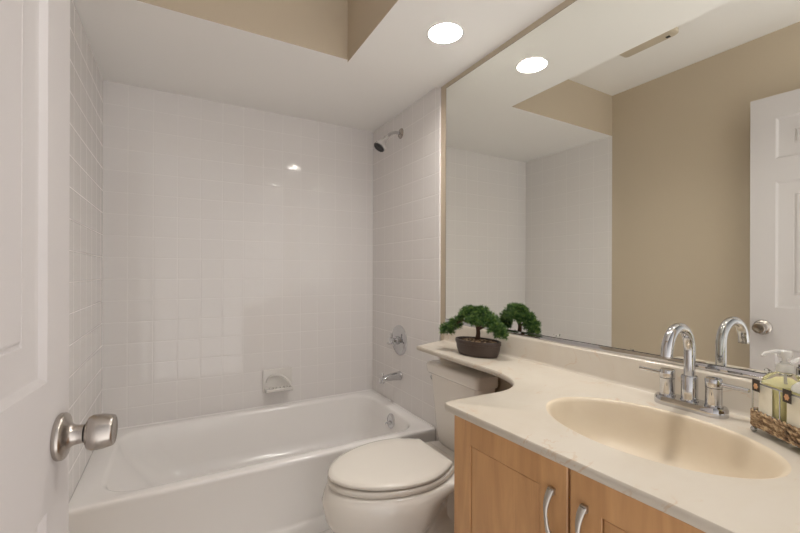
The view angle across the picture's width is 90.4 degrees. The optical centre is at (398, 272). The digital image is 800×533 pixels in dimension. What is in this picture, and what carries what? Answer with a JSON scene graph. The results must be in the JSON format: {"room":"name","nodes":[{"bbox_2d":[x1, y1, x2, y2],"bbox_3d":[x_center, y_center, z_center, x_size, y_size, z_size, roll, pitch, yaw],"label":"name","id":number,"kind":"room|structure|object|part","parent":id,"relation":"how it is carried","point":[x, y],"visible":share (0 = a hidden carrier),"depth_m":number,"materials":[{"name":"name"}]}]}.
{"room":"bathroom","nodes":[
{"label":"bathroom","id":0,"kind":"room"},
{"bbox_2d":[0,0,117,532],"bbox_3d":[-0.417,0.137,0.310,0.186,2.027,0.812,0,0,-25],"label":"door","id":1,"kind":"structure","parent":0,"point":[38,432],"depth_m":0.57,"materials":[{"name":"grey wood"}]},
{"bbox_3d":[-0.533,0.265,0.647,0.034,0.074,0.074,0,0,-25],"label":"knob","id":2,"kind":"part","parent":1,"relation":"part of","materials":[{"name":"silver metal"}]},
{"bbox_2d":[69,0,102,501],"bbox_3d":[-1.359,-0.056,1.653,0.100,2.424,0.791,0,0,-29],"label":"wall","id":3,"kind":"structure","parent":0,"point":[86,80],"depth_m":1.62,"materials":[{"name":"tile"}]},
{"bbox_2d":[102,80,372,427],"bbox_3d":[-0.865,-0.054,2.439,1.729,2.424,0.100,0,0,-29],"label":"wall","id":4,"kind":"structure","parent":0,"point":[238,240],"depth_m":2.31,"materials":[{"name":"tile"}]},
{"bbox_2d":[263,367,292,393],"bbox_3d":[-0.729,0.657,2.412,0.176,0.138,0.082,0,0,-29],"label":"soap dish","id":5,"kind":"object","parent":4,"relation":"attached to","point":[278,379],"visible":1,"depth_m":2.42,"materials":[{"name":"white ceramic"}]},
{"bbox_2d":[265,385,292,393],"bbox_3d":[-0.726,0.708,2.407,0.156,0.031,0.070,0,0,-29],"label":"tray","id":6,"kind":"object","parent":5,"relation":"on","point":[268,388],"depth_m":2.40,"materials":[{"name":"white ceramic"}]},
{"bbox_2d":[73,0,564,131],"bbox_3d":[-0.245,-1.115,1.334,1.529,0.299,2.431,0,0,-29],"label":"ceiling","id":7,"kind":"structure","parent":0,"point":[285,57],"depth_m":1.76,"materials":[{"name":"white paint"}]},
{"bbox_2d":[426,21,463,44],"bbox_3d":[0.187,-0.994,1.602,0.152,0.065,0.152,0,0,-29],"label":"recessed light","id":8,"kind":"object","parent":7,"relation":"in","point":[447,32],"visible":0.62,"depth_m":1.64,"materials":[{"name":"white"}]},
{"bbox_3d":[0.187,-0.998,1.602,0.112,0.041,0.112,0,0,-29],"label":"bulb","id":9,"kind":"part","parent":8,"relation":"part of","materials":[{"name":"white glass"}]},
{"bbox_2d":[319,529,332,532],"bbox_3d":[-0.249,1.189,1.329,1.729,0.060,2.641,0,0,-29],"label":"floor","id":10,"kind":"structure","parent":0,"point":[328,530],"depth_m":1.78,"materials":[{"name":"tile"}]},
{"bbox_2d":[69,389,435,532],"bbox_3d":[-0.657,0.981,2.051,1.518,0.352,0.783,0,0,-29],"label":"bathtub","id":11,"kind":"object","parent":10,"relation":"on","point":[261,469],"visible":0.7,"depth_m":1.82,"materials":[{"name":"white ceramic"}]},
{"bbox_3d":[-0.048,0.875,2.345,0.018,0.084,0.084,0,0,-29],"label":"overflow plate","id":12,"kind":"part","parent":11,"relation":"part of","materials":[{"name":"silver metal"}]},
{"bbox_2d":[322,359,497,532],"bbox_3d":[0.028,0.789,1.611,0.690,0.743,0.420,0,0,-29],"label":"toilet","id":13,"kind":"object","parent":10,"relation":"on","point":[396,485],"visible":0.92,"depth_m":1.48,"materials":[{"name":"white ceramic"}]},
{"bbox_3d":[-0.047,0.777,1.569,0.478,0.024,0.392,0,0,-29],"label":"seat","id":14,"kind":"part","parent":13,"relation":"part of","materials":[{"name":"beige plastic"}]},
{"bbox_3d":[-0.050,0.750,1.567,0.468,0.023,0.392,0,0,-29],"label":"lid","id":15,"kind":"part","parent":13,"relation":"part of","materials":[{"name":"beige plastic"}]},
{"bbox_3d":[0.270,0.444,1.757,0.127,0.052,0.372,0,0,-29],"label":"tank lid","id":16,"kind":"part","parent":13,"relation":"part of","materials":[{"name":"white ceramic"}]},
{"bbox_3d":[0.276,0.632,1.760,0.112,0.322,0.348,0,0,-29],"label":"tank","id":17,"kind":"part","parent":13,"relation":"part of","materials":[{"name":"white ceramic"}]},
{"bbox_2d":[454,415,705,532],"bbox_3d":[0.541,0.759,0.835,0.536,0.805,0.739,0,0,-31],"label":"vanity cabinet","id":18,"kind":"object","parent":10,"relation":"on","point":[501,485],"visible":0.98,"depth_m":0.82,"materials":[{"name":"brown wood"}]},
{"bbox_3d":[0.233,0.703,0.884,0.009,0.558,0.202,0,0,-31],"label":"panel","id":19,"kind":"part","parent":18,"relation":"part of","materials":[{"name":"brown wood"}]},
{"bbox_3d":[0.235,0.703,0.885,0.019,0.686,0.330,0,0,-31],"label":"door","id":20,"kind":"part","parent":18,"relation":"part of","materials":[{"name":"brown wood"}]},
{"bbox_3d":[0.287,0.468,0.761,0.024,0.111,0.017,0,0,-31],"label":"handle","id":21,"kind":"part","parent":18,"relation":"part of","materials":[{"name":"grey metal"}]},
{"bbox_3d":[0.323,0.468,0.703,0.024,0.111,0.017,0,0,-31],"label":"handle","id":22,"kind":"part","parent":18,"relation":"part of","materials":[{"name":"grey metal"}]},
{"bbox_2d":[417,326,799,532],"bbox_3d":[0.363,0.358,1.184,0.590,0.214,1.569,0,0,-29],"label":"countertop","id":23,"kind":"structure","parent":18,"relation":"on","point":[595,414],"depth_m":0.92,"materials":[{"name":"beige stone"}]},
{"bbox_2d":[438,304,508,357],"bbox_3d":[0.301,0.231,1.634,0.330,0.209,0.158,0,0,29],"label":"bonsai plant","id":24,"kind":"object","parent":23,"relation":"on","point":[477,346],"visible":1,"depth_m":1.59,"materials":[{"name":"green plant"}]},
{"bbox_3d":[0.322,0.304,1.623,0.128,0.062,0.203,0,0,-29],"label":"pot","id":25,"kind":"part","parent":24,"relation":"part of","materials":[{"name":"brown ceramic"}]},
{"bbox_2d":[546,397,790,478],"bbox_3d":[0.536,0.401,0.863,0.320,0.129,0.460,0,0,-29],"label":"basin","id":26,"kind":"object","parent":23,"relation":"in","point":[680,445],"depth_m":0.92,"materials":[{"name":"beige ceramic"}]},
{"bbox_2d":[639,323,749,418],"bbox_3d":[0.710,0.229,0.987,0.180,0.217,0.183,0,0,9],"label":"faucet","id":27,"kind":"object","parent":23,"relation":"on","point":[712,407],"visible":1,"depth_m":0.97,"materials":[{"name":"silver metal"}]},
{"bbox_3d":[0.674,0.260,1.063,0.011,0.013,0.056,0,0,-37],"label":"handle lever","id":28,"kind":"part","parent":27,"relation":"part of","materials":[{"name":"silver metal"}]},
{"bbox_3d":[0.697,0.294,1.032,0.037,0.044,0.037,0,0,-29],"label":"handle","id":29,"kind":"part","parent":27,"relation":"part of","materials":[{"name":"silver metal"}]},
{"bbox_3d":[0.672,0.193,0.954,0.145,0.147,0.024,0,0,-33],"label":"spout","id":30,"kind":"part","parent":27,"relation":"part of","materials":[{"name":"silver metal"}]},
{"bbox_3d":[0.722,0.286,0.987,0.039,0.061,0.039,0,0,-29],"label":"spout","id":31,"kind":"part","parent":27,"relation":"part of","materials":[{"name":"silver metal"}]},
{"bbox_3d":[0.722,0.327,0.987,0.059,0.021,0.160,0,0,-29],"label":"plate","id":32,"kind":"part","parent":27,"relation":"part of","materials":[{"name":"silver metal"}]},
{"bbox_3d":[0.747,0.294,0.943,0.037,0.044,0.037,0,0,-29],"label":"handle","id":33,"kind":"part","parent":27,"relation":"part of","materials":[{"name":"silver metal"}]},
{"bbox_3d":[0.767,0.263,0.908,0.011,0.011,0.056,0,0,-31],"label":"handle lever","id":34,"kind":"part","parent":27,"relation":"part of","materials":[{"name":"silver metal"}]},
{"bbox_2d":[750,380,799,447],"bbox_3d":[0.782,0.283,0.776,0.085,0.108,0.153,0,0,5],"label":"wire caddy","id":35,"kind":"object","parent":23,"relation":"on","point":[782,430],"visible":0.73,"depth_m":0.78,"materials":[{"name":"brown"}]},
{"bbox_2d":[752,378,759,392],"bbox_3d":[0.749,0.236,0.833,0.001,0.025,0.019,0,0,5],"label":"tag","id":36,"kind":"object","parent":35,"relation":"in","point":[755,383],"visible":1,"depth_m":0.83,"materials":[{"name":"brown"}]},
{"bbox_2d":[758,349,799,422],"bbox_3d":[0.779,0.239,0.810,0.074,0.165,0.061,0,0,3],"label":"soap bottle","id":37,"kind":"object","parent":35,"relation":"in","point":[783,376],"visible":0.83,"depth_m":0.80,"materials":[{"name":"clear plastic"}]},
{"bbox_2d":[782,388,791,403],"bbox_3d":[0.742,0.236,0.759,0.001,0.025,0.019,0,0,5],"label":"tag","id":38,"kind":"object","parent":35,"relation":"in","point":[786,394],"visible":1,"depth_m":0.76,"materials":[{"name":"brown paper"}]},
{"bbox_2d":[787,357,799,439],"bbox_3d":[0.773,0.239,0.742,0.074,0.165,0.061,0,0,3],"label":"soap bottle","id":39,"kind":"object","parent":35,"relation":"in","point":[793,410],"visible":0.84,"depth_m":0.75,"materials":[{"name":"white plastic"}]},
{"bbox_3d":[0.408,0.703,0.599,0.009,0.558,0.202,0,0,-31],"label":"panel","id":40,"kind":"part","parent":18,"relation":"part of","materials":[{"name":"brown wood"}]},
{"bbox_3d":[0.409,0.703,0.600,0.019,0.686,0.330,0,0,-31],"label":"door","id":41,"kind":"part","parent":18,"relation":"part of","materials":[{"name":"brown wood"}]},
{"bbox_2d":[373,0,750,440],"bbox_3d":[0.485,-0.051,1.680,0.110,2.424,2.541,0,0,-29],"label":"wall","id":42,"kind":"structure","parent":0,"point":[407,175],"depth_m":2.29,"materials":[{"name":"tile"}]},
{"bbox_2d":[374,128,403,151],"bbox_3d":[-0.062,-0.795,2.366,0.181,0.164,0.076,0,0,-29],"label":"shower","id":43,"kind":"object","parent":42,"relation":"attached to","point":[380,145],"visible":1,"depth_m":2.35,"materials":[{"name":"grey metal"}]},
{"bbox_3d":[-0.036,-0.825,2.387,0.109,0.062,0.020,0,0,-32],"label":"shower arm","id":44,"kind":"part","parent":43,"relation":"part of","materials":[{"name":"silver metal"}]},
{"bbox_2d":[379,371,402,383],"bbox_3d":[-0.052,0.627,2.384,0.139,0.063,0.058,0,0,-29],"label":"tub spout","id":45,"kind":"object","parent":42,"relation":"attached to","point":[397,375],"visible":1,"depth_m":2.37,"materials":[{"name":"silver metal"}]},
{"bbox_2d":[387,325,406,354],"bbox_3d":[-0.027,0.412,2.411,0.070,0.184,0.184,0,0,-29],"label":"shower valve","id":46,"kind":"object","parent":42,"relation":"attached to","point":[398,339],"visible":1,"depth_m":2.40,"materials":[{"name":"silver metal"}]},
{"bbox_3d":[-0.038,0.412,2.405,0.044,0.044,0.044,0,0,-29],"label":"valve handle","id":47,"kind":"part","parent":46,"relation":"part of","materials":[{"name":"silver metal"}]},
{"bbox_2d":[444,326,760,417],"bbox_3d":[0.611,0.295,1.318,0.026,0.086,1.550,0,0,-29],"label":"backsplash","id":48,"kind":"structure","parent":42,"relation":"attached to","point":[623,370],"depth_m":1.24,"materials":[{"name":"beige stone"}]},
{"bbox_2d":[445,0,799,379],"bbox_3d":[0.618,-0.342,1.341,0.010,1.184,1.542,0,0,-30],"label":"wall mirror","id":49,"kind":"object","parent":42,"relation":"attached to","point":[619,173],"visible":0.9,"depth_m":1.18,"materials":[{"name":"clear mirror"}]}
]}

